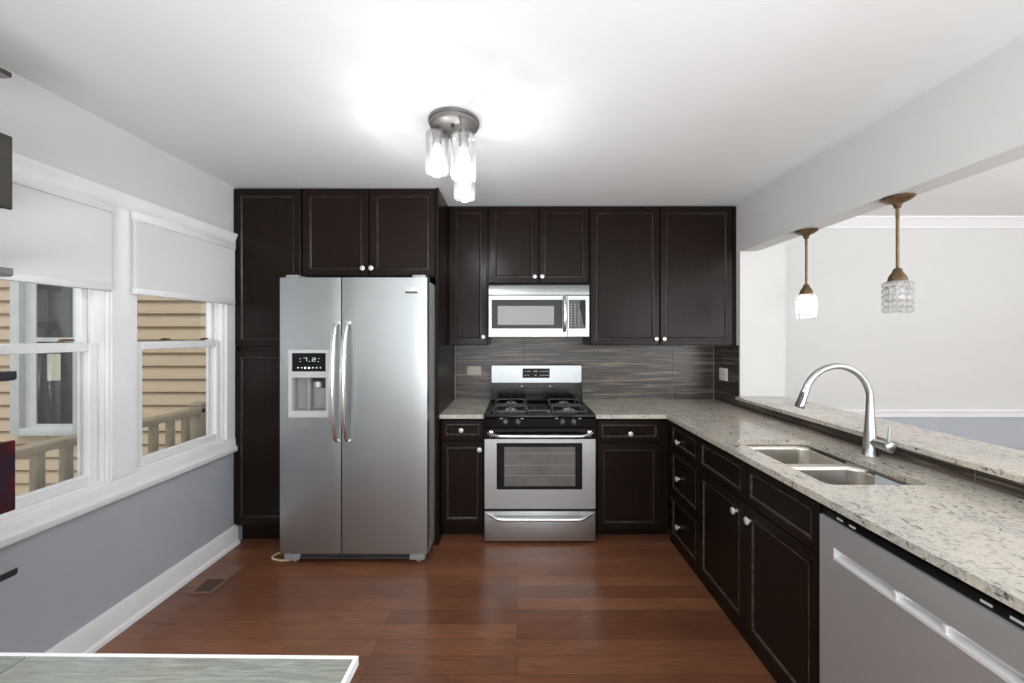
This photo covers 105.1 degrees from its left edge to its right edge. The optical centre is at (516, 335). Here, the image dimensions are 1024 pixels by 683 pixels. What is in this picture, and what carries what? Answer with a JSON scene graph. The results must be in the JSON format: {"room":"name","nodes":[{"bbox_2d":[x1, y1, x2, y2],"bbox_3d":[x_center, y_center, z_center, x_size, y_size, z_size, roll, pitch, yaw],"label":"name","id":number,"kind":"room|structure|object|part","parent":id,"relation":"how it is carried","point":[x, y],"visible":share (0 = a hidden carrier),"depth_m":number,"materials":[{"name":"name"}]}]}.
{"room":"kitchen","nodes":[
{"label":"kitchen","id":0,"kind":"room"},
{"bbox_2d":[0,66,241,652],"bbox_3d":[-1.971,0.208,0.375,0.100,2.424,6.250,0,0,0],"label":"wall","id":1,"kind":"structure","parent":0,"point":[71,572],"depth_m":1.82,"materials":[{"name":"paint"}]},
{"bbox_2d":[0,288,103,519],"bbox_3d":[-1.973,0.034,1.524,0.106,1.302,0.597,0,0,0],"label":"window","id":2,"kind":"structure","parent":1,"relation":"in","point":[88,344],"depth_m":1.77,"materials":[{"name":"white wood"}]},
{"bbox_3d":[-1.945,0.350,1.524,0.032,0.637,0.561,0,0,0],"label":"sash","id":3,"kind":"part","parent":2,"relation":"part of","materials":[{"name":"white wood"}]},
{"bbox_3d":[-1.983,-0.265,1.524,0.032,0.673,0.561,0,0,0],"label":"sash","id":4,"kind":"part","parent":2,"relation":"part of","materials":[{"name":"white wood"}]},
{"bbox_2d":[0,171,113,290],"bbox_3d":[-1.879,-0.405,1.500,0.048,0.406,0.611,0,0,0],"label":"window shade","id":5,"kind":"object","parent":1,"relation":"attached to","point":[52,234],"visible":1,"depth_m":1.58,"materials":[{"name":"fabric"}]},
{"bbox_3d":[-1.871,-0.218,1.500,0.027,0.033,0.609,0,0,0],"label":"rail","id":6,"kind":"part","parent":5,"relation":"part of","materials":[{"name":"fabric"}]},
{"bbox_2d":[0,152,237,548],"bbox_3d":[-1.904,0.048,1.891,0.034,1.465,1.513,0,0,0],"label":"trim","id":7,"kind":"structure","parent":1,"relation":"attached to","point":[122,479],"depth_m":1.88,"materials":[{"name":"white wood"}]},
{"bbox_2d":[44,525,239,652],"bbox_3d":[-1.906,1.354,-0.035,0.030,0.132,5.430,0,0,0],"label":"baseboard","id":8,"kind":"structure","parent":1,"relation":"attached to","point":[101,630],"depth_m":2.00,"materials":[{"name":"white wood"}]},
{"bbox_2d":[137,302,223,470],"bbox_3d":[-1.973,0.034,2.268,0.106,1.302,0.604,0,0,0],"label":"window","id":9,"kind":"structure","parent":1,"relation":"in","point":[214,342],"depth_m":2.52,"materials":[{"name":"white plastic"}]},
{"bbox_3d":[-1.983,-0.265,2.268,0.032,0.673,0.568,0,0,0],"label":"sash","id":10,"kind":"part","parent":9,"relation":"part of","materials":[{"name":"white wood"}]},
{"bbox_2d":[132,211,235,304],"bbox_3d":[-1.879,-0.405,2.252,0.048,0.406,0.673,0,0,0],"label":"window shade","id":11,"kind":"object","parent":1,"relation":"attached to","point":[171,260],"visible":1,"depth_m":2.16,"materials":[{"name":"fabric"}]},
{"bbox_3d":[-1.871,-0.218,2.252,0.027,0.033,0.671,0,0,0],"label":"rail","id":12,"kind":"part","parent":11,"relation":"part of","materials":[{"name":"fabric"}]},
{"bbox_2d":[95,501,776,682],"bbox_3d":[-0.103,1.450,0.305,3.836,0.060,6.110,0,0,0],"label":"floor","id":13,"kind":"structure","parent":0,"point":[611,608],"depth_m":1.98,"materials":[{"name":"brown wood"}]},
{"bbox_2d":[0,67,17,581],"bbox_3d":[-1.695,0.295,0.765,0.388,2.250,0.830,0,0,0],"label":"open shelf unit","id":14,"kind":"object","parent":13,"relation":"on","point":[7,448],"visible":1,"depth_m":1.16,"materials":[{"name":"black wood"}]},
{"bbox_2d":[0,652,358,682],"bbox_3d":[-0.879,1.040,0.260,1.107,0.761,1.120,0,0,0],"label":"dining table","id":15,"kind":"object","parent":13,"relation":"on","point":[14,667],"visible":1,"depth_m":0.78,"materials":[{"name":"grey stone"}]},
{"bbox_2d":[187,564,245,593],"bbox_3d":[-1.744,1.417,2.289,0.136,0.006,0.278,0,0,0],"label":"floor vent","id":16,"kind":"object","parent":13,"relation":"in","point":[225,572],"visible":1,"depth_m":2.27,"materials":[{"name":"brown metal"}]},
{"bbox_2d":[234,189,301,538],"bbox_3d":[-1.691,0.209,3.003,0.456,2.421,0.710,0,0,0],"label":"pantry cabinet","id":17,"kind":"object","parent":13,"relation":"on","point":[267,222],"visible":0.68,"depth_m":2.66,"materials":[{"name":"brown wood"}]},
{"bbox_3d":[-1.690,0.689,2.658,0.454,1.176,0.021,0,0,0],"label":"door","id":18,"kind":"part","parent":17,"relation":"part of","materials":[{"name":"brown wood"}]},
{"bbox_3d":[-1.690,-0.459,2.658,0.454,1.066,0.021,0,0,0],"label":"door","id":19,"kind":"part","parent":17,"relation":"part of","materials":[{"name":"brown wood"}]},
{"bbox_2d":[271,552,290,560],"bbox_3d":[-1.496,1.414,2.562,0.149,0.012,0.206,0,0,0],"label":"cable","id":20,"kind":"object","parent":13,"relation":"on","point":[275,554],"visible":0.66,"depth_m":2.47,"materials":[{"name":"beige plastic"}]},
{"bbox_2d":[280,275,435,561],"bbox_3d":[-1.011,0.520,2.817,0.910,1.800,0.966,0,0,0],"label":"refrigerator","id":21,"kind":"object","parent":13,"relation":"on","point":[358,355],"visible":0.98,"depth_m":2.42,"materials":[{"name":"metal"}]},
{"bbox_3d":[-1.277,0.494,2.453,0.377,1.705,0.066,0,0,0],"label":"door","id":22,"kind":"part","parent":21,"relation":"part of","materials":[{"name":"metal"}]},
{"bbox_3d":[-1.232,0.293,2.456,0.080,0.065,0.044,0,0,0],"label":"dispenser spout","id":23,"kind":"part","parent":21,"relation":"part of","materials":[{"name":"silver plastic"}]},
{"bbox_3d":[-1.112,0.286,2.379,0.037,0.758,0.090,0,0,0],"label":"handle","id":24,"kind":"part","parent":21,"relation":"part of","materials":[{"name":"metal"}]},
{"bbox_3d":[-1.044,0.286,2.379,0.037,0.758,0.090,0,0,0],"label":"handle","id":25,"kind":"part","parent":21,"relation":"part of","materials":[{"name":"metal"}]},
{"bbox_3d":[-0.819,0.494,2.453,0.526,1.705,0.066,0,0,0],"label":"door","id":26,"kind":"part","parent":21,"relation":"part of","materials":[{"name":"metal"}]},
{"bbox_2d":[436,188,454,544],"bbox_3d":[-0.540,0.209,3.005,0.018,2.421,0.707,0,0,0],"label":"panel","id":27,"kind":"object","parent":13,"relation":"on","point":[445,353],"visible":0.58,"depth_m":2.76,"materials":[{"name":"brown wood"}]},
{"bbox_2d":[441,419,484,533],"bbox_3d":[-0.379,0.996,3.025,0.304,0.848,0.652,0,0,0],"label":"base cabinet","id":28,"kind":"object","parent":13,"relation":"on","point":[462,440],"visible":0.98,"depth_m":2.73,"materials":[{"name":"brown wood"}]},
{"bbox_3d":[-0.381,0.656,2.731,0.294,0.139,0.021,0,0,0],"label":"drawer","id":29,"kind":"part","parent":28,"relation":"part of","materials":[{"name":"brown wood"}]},
{"bbox_2d":[440,399,489,418],"bbox_3d":[-0.379,0.558,3.022,0.303,0.027,0.656,0,0,0],"label":"countertop","id":30,"kind":"structure","parent":28,"relation":"on","point":[459,408],"depth_m":2.89,"materials":[{"name":"stone"}]},
{"bbox_2d":[484,366,595,540],"bbox_3d":[0.159,0.835,2.978,0.768,1.170,0.740,0,0,0],"label":"gas range","id":31,"kind":"object","parent":13,"relation":"on","point":[540,430],"visible":1,"depth_m":2.67,"materials":[{"name":"silver metal"}]},
{"bbox_3d":[0.006,0.583,2.643,0.040,0.040,0.040,0,0,0],"label":"control knob","id":32,"kind":"part","parent":31,"relation":"part of","materials":[{"name":"grey plastic"}]},
{"bbox_3d":[0.162,0.322,3.282,0.754,0.145,0.056,0,0,0],"label":"backguard panel","id":33,"kind":"part","parent":31,"relation":"part of","materials":[{"name":"metal"}]},
{"bbox_3d":[0.159,0.313,3.253,0.225,0.078,0.004,0,0,0],"label":"clock panel","id":34,"kind":"part","parent":31,"relation":"part of","materials":[{"name":"black plastic"}]},
{"bbox_3d":[0.157,1.298,2.688,0.754,0.203,0.042,0,0,0],"label":"storage drawer","id":35,"kind":"part","parent":31,"relation":"part of","materials":[{"name":"metal"}]},
{"bbox_3d":[0.155,1.226,2.645,0.723,0.043,0.060,0,0,0],"label":"handle","id":36,"kind":"part","parent":31,"relation":"part of","materials":[{"name":"metal"}]},
{"bbox_3d":[0.157,0.942,2.688,0.754,0.474,0.042,0,0,0],"label":"oven door","id":37,"kind":"part","parent":31,"relation":"part of","materials":[{"name":"metal"}]},
{"bbox_3d":[0.158,0.667,2.643,0.720,0.042,0.072,0,0,0],"label":"handle","id":38,"kind":"part","parent":31,"relation":"part of","materials":[{"name":"metal"}]},
{"bbox_3d":[0.157,0.669,2.690,0.754,0.072,0.038,0,0,0],"label":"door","id":39,"kind":"part","parent":31,"relation":"part of","materials":[{"name":"silver metal"}]},
{"bbox_2d":[484,400,595,417],"bbox_3d":[0.157,0.541,2.994,0.764,0.045,0.662,0,0,0],"label":"cooktop","id":40,"kind":"object","parent":31,"relation":"in","point":[496,408],"depth_m":2.79,"materials":[{"name":"black metal"}]},
{"bbox_3d":[0.157,0.594,2.684,0.758,0.058,0.058,0,0,0],"label":"control panel","id":41,"kind":"part","parent":31,"relation":"part of","materials":[{"name":"black metal"}]},
{"bbox_2d":[594,419,669,533],"bbox_3d":[0.804,0.996,3.025,0.529,0.848,0.652,0,0,0],"label":"base cabinet","id":42,"kind":"object","parent":13,"relation":"on","point":[632,456],"visible":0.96,"depth_m":2.73,"materials":[{"name":"brown wood"}]},
{"bbox_3d":[0.781,0.665,2.731,0.444,0.149,0.021,0,0,0],"label":"drawer","id":43,"kind":"part","parent":42,"relation":"part of","materials":[{"name":"brown wood"}]},
{"bbox_3d":[0.781,1.051,2.731,0.444,0.600,0.021,0,0,0],"label":"door","id":44,"kind":"part","parent":42,"relation":"part of","materials":[{"name":"brown wood"}]},
{"bbox_2d":[670,421,700,580],"bbox_3d":[1.354,0.996,2.494,0.654,0.848,0.452,0,0,0],"label":"base cabinet","id":45,"kind":"object","parent":13,"relation":"on","point":[684,535],"visible":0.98,"depth_m":2.46,"materials":[{"name":"brown wood"}]},
{"bbox_3d":[1.059,1.214,2.474,0.021,0.295,0.412,0,0,0],"label":"drawer","id":46,"kind":"part","parent":45,"relation":"part of","materials":[{"name":"brown wood"}]},
{"bbox_3d":[1.059,0.669,2.474,0.021,0.171,0.412,0,0,0],"label":"drawer","id":47,"kind":"part","parent":45,"relation":"part of","materials":[{"name":"brown wood"}]},
{"bbox_3d":[1.059,0.911,2.474,0.021,0.298,0.412,0,0,0],"label":"drawer","id":48,"kind":"part","parent":45,"relation":"part of","materials":[{"name":"brown wood"}]},
{"bbox_2d":[699,437,826,682],"bbox_3d":[1.354,0.996,1.813,0.654,0.848,0.905,0,0,0],"label":"base cabinet","id":49,"kind":"object","parent":13,"relation":"on","point":[759,535],"visible":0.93,"depth_m":1.68,"materials":[{"name":"brown wood"}]},
{"bbox_3d":[1.059,0.674,2.036,0.021,0.181,0.458,0,0,0],"label":"false drawer","id":50,"kind":"part","parent":49,"relation":"part of","materials":[{"name":"brown wood"}]},
{"bbox_3d":[1.059,1.070,2.036,0.021,0.596,0.458,0,0,0],"label":"door","id":51,"kind":"part","parent":49,"relation":"part of","materials":[{"name":"brown wood"}]},
{"bbox_3d":[1.040,0.839,1.878,0.027,0.034,0.035,0,0,0],"label":"knob","id":52,"kind":"part","parent":49,"relation":"part of","materials":[{"name":"silver metal"}]},
{"bbox_3d":[1.040,0.836,1.766,0.027,0.034,0.035,0,0,0],"label":"knob","id":53,"kind":"part","parent":49,"relation":"part of","materials":[{"name":"silver metal"}]},
{"bbox_3d":[1.059,1.070,1.583,0.021,0.596,0.441,0,0,0],"label":"door","id":54,"kind":"part","parent":49,"relation":"part of","materials":[{"name":"brown wood"}]},
{"bbox_3d":[1.059,0.674,1.583,0.021,0.181,0.441,0,0,0],"label":"false drawer","id":55,"kind":"part","parent":49,"relation":"part of","materials":[{"name":"brown wood"}]},
{"bbox_2d":[582,399,1023,613],"bbox_3d":[1.111,0.558,2.025,1.140,0.027,2.650,0,0,0],"label":"countertop","id":56,"kind":"structure","parent":49,"relation":"on","point":[974,533],"depth_m":1.31,"materials":[{"name":"stone"}]},
{"bbox_2d":[746,445,910,484],"bbox_3d":[1.323,0.669,1.738,0.435,0.191,0.675,0,0,0],"label":"sink","id":57,"kind":"object","parent":56,"relation":"in","point":[825,467],"visible":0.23,"depth_m":1.72,"materials":[{"name":"metal"}]},
{"bbox_3d":[1.323,0.669,1.896,0.360,0.191,0.292,0,0,0],"label":"bowl","id":58,"kind":"part","parent":57,"relation":"part of","materials":[{"name":"metal"}]},
{"bbox_3d":[1.323,0.669,1.581,0.360,0.191,0.286,0,0,0],"label":"bowl","id":59,"kind":"part","parent":57,"relation":"part of","materials":[{"name":"metal"}]},
{"bbox_2d":[794,363,896,456],"bbox_3d":[1.455,0.335,1.755,0.378,0.419,0.134,0,0,0],"label":"kitchen faucet","id":60,"kind":"object","parent":56,"relation":"on","point":[871,444],"visible":1,"depth_m":1.78,"materials":[{"name":"silver metal"}]},
{"bbox_3d":[1.616,0.435,1.705,0.012,0.073,0.014,0,0,0],"label":"lever","id":61,"kind":"part","parent":60,"relation":"part of","materials":[{"name":"silver metal"}]},
{"bbox_2d":[820,507,1023,682],"bbox_3d":[1.348,1.001,1.031,0.644,0.838,0.606,0,0,0],"label":"dishwasher","id":62,"kind":"object","parent":13,"relation":"on","point":[888,614],"visible":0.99,"depth_m":1.06,"materials":[{"name":"metal"}]},
{"bbox_2d":[0,0,1023,215],"bbox_3d":[2.189,-1.044,0.375,8.421,0.080,6.250,0,0,0],"label":"ceiling","id":63,"kind":"structure","parent":0,"point":[574,102],"depth_m":1.57,"materials":[{"name":"paint"}]},
{"bbox_2d":[428,107,478,191],"bbox_3d":[-0.303,-0.843,1.827,0.252,0.320,0.363,0,0,0],"label":"ceiling light","id":64,"kind":"object","parent":63,"relation":"attached to","point":[455,123],"visible":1,"depth_m":1.79,"materials":[{"name":"silver metal"}]},
{"bbox_2d":[432,128,442,145],"bbox_3d":[-0.375,-0.935,1.842,0.051,0.083,0.051,0,0,-45],"label":"socket","id":65,"kind":"object","parent":64,"relation":"attached to","point":[437,133],"depth_m":1.83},
{"bbox_3d":[-0.375,-0.848,1.842,0.060,0.093,0.060,0,0,0],"label":"bulb","id":66,"kind":"part","parent":64,"relation":"part of","materials":[{"name":"white glass"}]},
{"bbox_2d":[458,117,468,148],"bbox_3d":[-0.233,-0.892,1.714,0.054,0.163,0.080,0,0,0],"label":"socket","id":67,"kind":"object","parent":64,"relation":"attached to","point":[463,136],"depth_m":1.69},
{"bbox_3d":[-0.232,-0.764,1.700,0.060,0.093,0.060,0,0,0],"label":"bulb","id":68,"kind":"part","parent":64,"relation":"part of","materials":[{"name":"white glass"}]},
{"bbox_3d":[-0.262,-0.764,1.955,0.060,0.093,0.060,0,0,0],"label":"bulb","id":69,"kind":"part","parent":64,"relation":"part of","materials":[{"name":"white glass"}]},
{"bbox_2d":[455,228,1023,500],"bbox_3d":[2.240,0.208,3.426,8.321,2.424,0.148,0,0,0],"label":"wall","id":70,"kind":"structure","parent":0,"point":[961,346],"depth_m":3.36,"materials":[{"name":"paint"}]},
{"bbox_2d":[302,189,435,285],"bbox_3d":[-1.006,-0.698,2.992,0.908,0.606,0.732,0,0,0],"label":"upper cabinet","id":71,"kind":"object","parent":70,"relation":"attached to","point":[347,233],"visible":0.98,"depth_m":2.66,"materials":[{"name":"brown wood"}]},
{"bbox_3d":[-1.228,-0.697,2.658,0.446,0.589,0.021,0,0,0],"label":"door","id":72,"kind":"part","parent":71,"relation":"part of","materials":[{"name":"brown wood"}]},
{"bbox_3d":[-0.776,-0.697,2.658,0.443,0.589,0.021,0,0,0],"label":"door","id":73,"kind":"part","parent":71,"relation":"part of","materials":[{"name":"brown wood"}]},
{"bbox_2d":[449,206,490,344],"bbox_3d":[-0.376,-0.462,3.171,0.305,1.078,0.358,0,0,0],"label":"upper cabinet","id":74,"kind":"object","parent":70,"relation":"attached to","point":[468,225],"visible":1,"depth_m":3.02,"materials":[{"name":"brown wood"}]},
{"bbox_2d":[467,366,480,374],"bbox_3d":[-0.367,0.301,3.348,0.122,0.078,0.008,0,0,0],"label":"wall outlet","id":75,"kind":"object","parent":70,"relation":"attached to","point":[471,370],"visible":1,"depth_m":3.35,"materials":[{"name":"beige plastic"}]},
{"bbox_2d":[488,206,588,284],"bbox_3d":[0.168,-0.701,3.171,0.777,0.601,0.358,0,0,0],"label":"upper cabinet","id":76,"kind":"object","parent":70,"relation":"attached to","point":[528,245],"visible":1,"depth_m":3.02,"materials":[{"name":"brown wood"}]},
{"bbox_3d":[-0.026,-0.699,3.024,0.378,0.590,0.021,0,0,0],"label":"door","id":77,"kind":"part","parent":76,"relation":"part of","materials":[{"name":"brown wood"}]},
{"bbox_2d":[489,285,588,337],"bbox_3d":[0.165,-0.179,3.112,0.750,0.404,0.477,0,0,0],"label":"microwave oven","id":78,"kind":"object","parent":76,"relation":"attached to","point":[515,311],"visible":1,"depth_m":2.92,"materials":[{"name":"grey metal"}]},
{"bbox_3d":[0.082,-0.145,2.939,0.585,0.306,0.029,0,0,0],"label":"door","id":79,"kind":"part","parent":78,"relation":"part of","materials":[{"name":"metal"}]},
{"bbox_3d":[0.165,-0.343,2.939,0.750,0.075,0.032,0,0,0],"label":"vent panel","id":80,"kind":"part","parent":78,"relation":"part of","materials":[{"name":"metal"}]},
{"bbox_3d":[0.354,-0.160,2.899,0.025,0.266,0.050,0,0,0],"label":"handle","id":81,"kind":"part","parent":78,"relation":"part of","materials":[{"name":"silver metal"}]},
{"bbox_3d":[0.459,-0.145,2.939,0.162,0.306,0.029,0,0,0],"label":"control panel","id":82,"kind":"part","parent":78,"relation":"part of","materials":[{"name":"metal"}]},
{"bbox_3d":[0.488,-0.162,2.923,0.048,0.204,0.002,0,0,0],"label":"start button panel","id":83,"kind":"part","parent":78,"relation":"part of","materials":[{"name":"black plastic"}]},
{"bbox_3d":[0.361,-0.699,3.024,0.380,0.590,0.021,0,0,0],"label":"door","id":84,"kind":"part","parent":76,"relation":"part of","materials":[{"name":"brown wood"}]},
{"bbox_2d":[455,337,712,399],"bbox_3d":[0.577,0.310,3.356,2.208,0.620,0.008,0,0,0],"label":"tile backsplash","id":85,"kind":"structure","parent":70,"relation":"attached to","point":[608,371],"depth_m":3.35,"materials":[{"name":"tile"}]},
{"bbox_2d":[583,206,735,344],"bbox_3d":[1.124,-0.462,3.171,1.127,1.078,0.358,0,0,0],"label":"upper cabinet","id":86,"kind":"object","parent":70,"relation":"attached to","point":[659,275],"visible":0.99,"depth_m":3.02,"materials":[{"name":"brown wood"}]},
{"bbox_3d":[0.831,-0.460,3.024,0.530,1.067,0.021,0,0,0],"label":"door","id":87,"kind":"part","parent":86,"relation":"part of","materials":[{"name":"brown wood"}]},
{"bbox_3d":[1.381,-0.460,3.024,0.554,1.067,0.021,0,0,0],"label":"door","id":88,"kind":"part","parent":86,"relation":"part of","materials":[{"name":"brown wood"}]},
{"bbox_2d":[825,216,1023,227],"bbox_3d":[4.218,-0.962,3.322,4.365,0.085,0.075,0,0,0],"label":"trim","id":89,"kind":"structure","parent":70,"relation":"attached to","point":[858,221],"depth_m":3.32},
{"bbox_2d":[845,410,1023,416],"bbox_3d":[4.218,0.666,3.347,4.365,0.063,0.026,0,0,0],"label":"trim","id":90,"kind":"structure","parent":70,"relation":"attached to","point":[878,413],"depth_m":3.34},
{"bbox_2d":[714,35,1023,499],"bbox_3d":[1.859,0.208,0.305,0.353,2.424,6.110,0,0,0],"label":"wall","id":91,"kind":"structure","parent":0,"point":[971,123],"depth_m":1.92,"materials":[{"name":"paint"}]},
{"bbox_2d":[719,367,727,380],"bbox_3d":[1.678,0.315,3.190,0.008,0.100,0.125,0,0,0],"label":"wall outlet","id":92,"kind":"object","parent":91,"relation":"attached to","point":[723,372],"visible":1,"depth_m":3.18,"materials":[{"name":"white plastic"}]},
{"bbox_2d":[714,345,739,406],"bbox_3d":[1.686,0.309,3.162,0.008,0.470,0.379,0,0,0],"label":"tile backsplash","id":93,"kind":"structure","parent":91,"relation":"attached to","point":[725,356],"depth_m":3.12,"materials":[{"name":"tile"}]},
{"bbox_2d":[794,228,818,318],"bbox_3d":[1.752,-0.370,2.374,0.124,0.533,0.124,0,0,0],"label":"pendant lamp","id":94,"kind":"object","parent":91,"relation":"hanging from","point":[806,301],"visible":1,"depth_m":2.35,"materials":[{"name":"white glass"}]},
{"bbox_3d":[1.752,-0.176,2.374,0.093,0.145,0.093,0,0,0],"label":"wire frame","id":95,"kind":"part","parent":94,"relation":"part of","materials":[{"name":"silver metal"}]},
{"bbox_3d":[1.752,-0.443,2.374,0.017,0.288,0.017,0,0,0],"label":"rod","id":96,"kind":"part","parent":94,"relation":"part of","materials":[{"name":"brown metal"}]},
{"bbox_3d":[1.752,-0.176,2.374,0.110,0.141,0.110,0,0,0],"label":"lamp shade","id":97,"kind":"part","parent":94,"relation":"part of","materials":[{"name":"white glass"}]},
{"bbox_2d":[736,397,1023,483],"bbox_3d":[1.840,0.474,1.209,0.370,0.022,3.518,0,0,0],"label":"bar ledge","id":98,"kind":"object","parent":91,"relation":"on","point":[1004,462],"visible":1,"depth_m":1.75,"materials":[{"name":"stone"}]},
{"bbox_2d":[739,401,1023,498],"bbox_3d":[1.686,0.515,1.385,0.008,0.058,3.171,0,0,0],"label":"tile backsplash","id":99,"kind":"structure","parent":91,"relation":"attached to","point":[1007,486],"depth_m":1.63,"materials":[{"name":"tile"}]},
{"bbox_2d":[879,193,916,313],"bbox_3d":[1.752,-0.370,1.805,0.124,0.533,0.124,0,0,0],"label":"pendant lamp","id":100,"kind":"object","parent":91,"relation":"hanging from","point":[898,289],"visible":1,"depth_m":1.78,"materials":[{"name":"clear glass"}]},
{"bbox_3d":[1.752,-0.443,1.805,0.017,0.288,0.017,0,0,0],"label":"rod","id":101,"kind":"part","parent":100,"relation":"part of","materials":[{"name":"brown metal"}]},
{"bbox_3d":[1.752,-0.176,1.805,0.110,0.141,0.110,0,0,0],"label":"lamp shade","id":102,"kind":"part","parent":100,"relation":"part of","materials":[{"name":"clear glass"}]},
{"bbox_3d":[1.752,-0.176,1.805,0.093,0.145,0.093,0,0,0],"label":"wire frame","id":103,"kind":"part","parent":100,"relation":"part of","materials":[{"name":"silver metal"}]},
{"label":"outside","id":104,"kind":"structure","parent":0,"visible":0},
{"bbox_3d":[-5.515,2.670,1.500,6.969,0.100,9.000,0,0,0],"label":"ground","id":105,"kind":"structure","parent":104,"visible":0},
{"bbox_2d":[0,280,205,496],"bbox_3d":[-5.300,-0.089,3.943,6.400,5.418,0.154,0,0,0],"label":"wall","id":106,"kind":"structure","parent":105,"relation":"on","point":[172,378],"depth_m":3.88,"materials":[{"name":"beige"}]},
{"bbox_2d":[10,281,76,435],"bbox_3d":[-4.585,-0.052,3.848,0.670,2.055,0.095,0,0,0],"label":"window","id":107,"kind":"structure","parent":106,"relation":"in","point":[43,395],"depth_m":3.84,"materials":[{"name":"dark glass"},{"name":"white paint"},{"name":"grey curtain fabric"}]},
{"bbox_3d":[-4.570,-0.043,3.855,0.520,1.895,0.050,0,0,0],"label":"sash","id":108,"kind":"part","parent":107,"relation":"part of","materials":[{"name":"white wood"}]},
{"bbox_3d":[-4.520,-0.052,3.846,0.400,1.855,0.008,0,0,0],"label":"glass","id":109,"kind":"part","parent":107,"relation":"part of","materials":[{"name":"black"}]},
{"bbox_2d":[15,401,205,491],"bbox_3d":[-2.300,1.552,1.708,0.104,2.135,2.377,0,0,0],"label":"deck railing","id":110,"kind":"object","parent":105,"relation":"on","point":[193,419],"visible":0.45,"depth_m":2.02,"materials":[{"name":"paint"}]},
{"bbox_3d":[-2.300,0.539,1.720,0.090,0.038,2.240,0,0,0],"label":"handrail","id":111,"kind":"part","parent":110,"relation":"part of","materials":[{"name":"paint"}]},
{"bbox_3d":[-2.300,1.552,2.845,0.104,2.135,0.104,0,0,0],"label":"newel post","id":112,"kind":"part","parent":110,"relation":"part of","materials":[{"name":"paint"}]}
]}

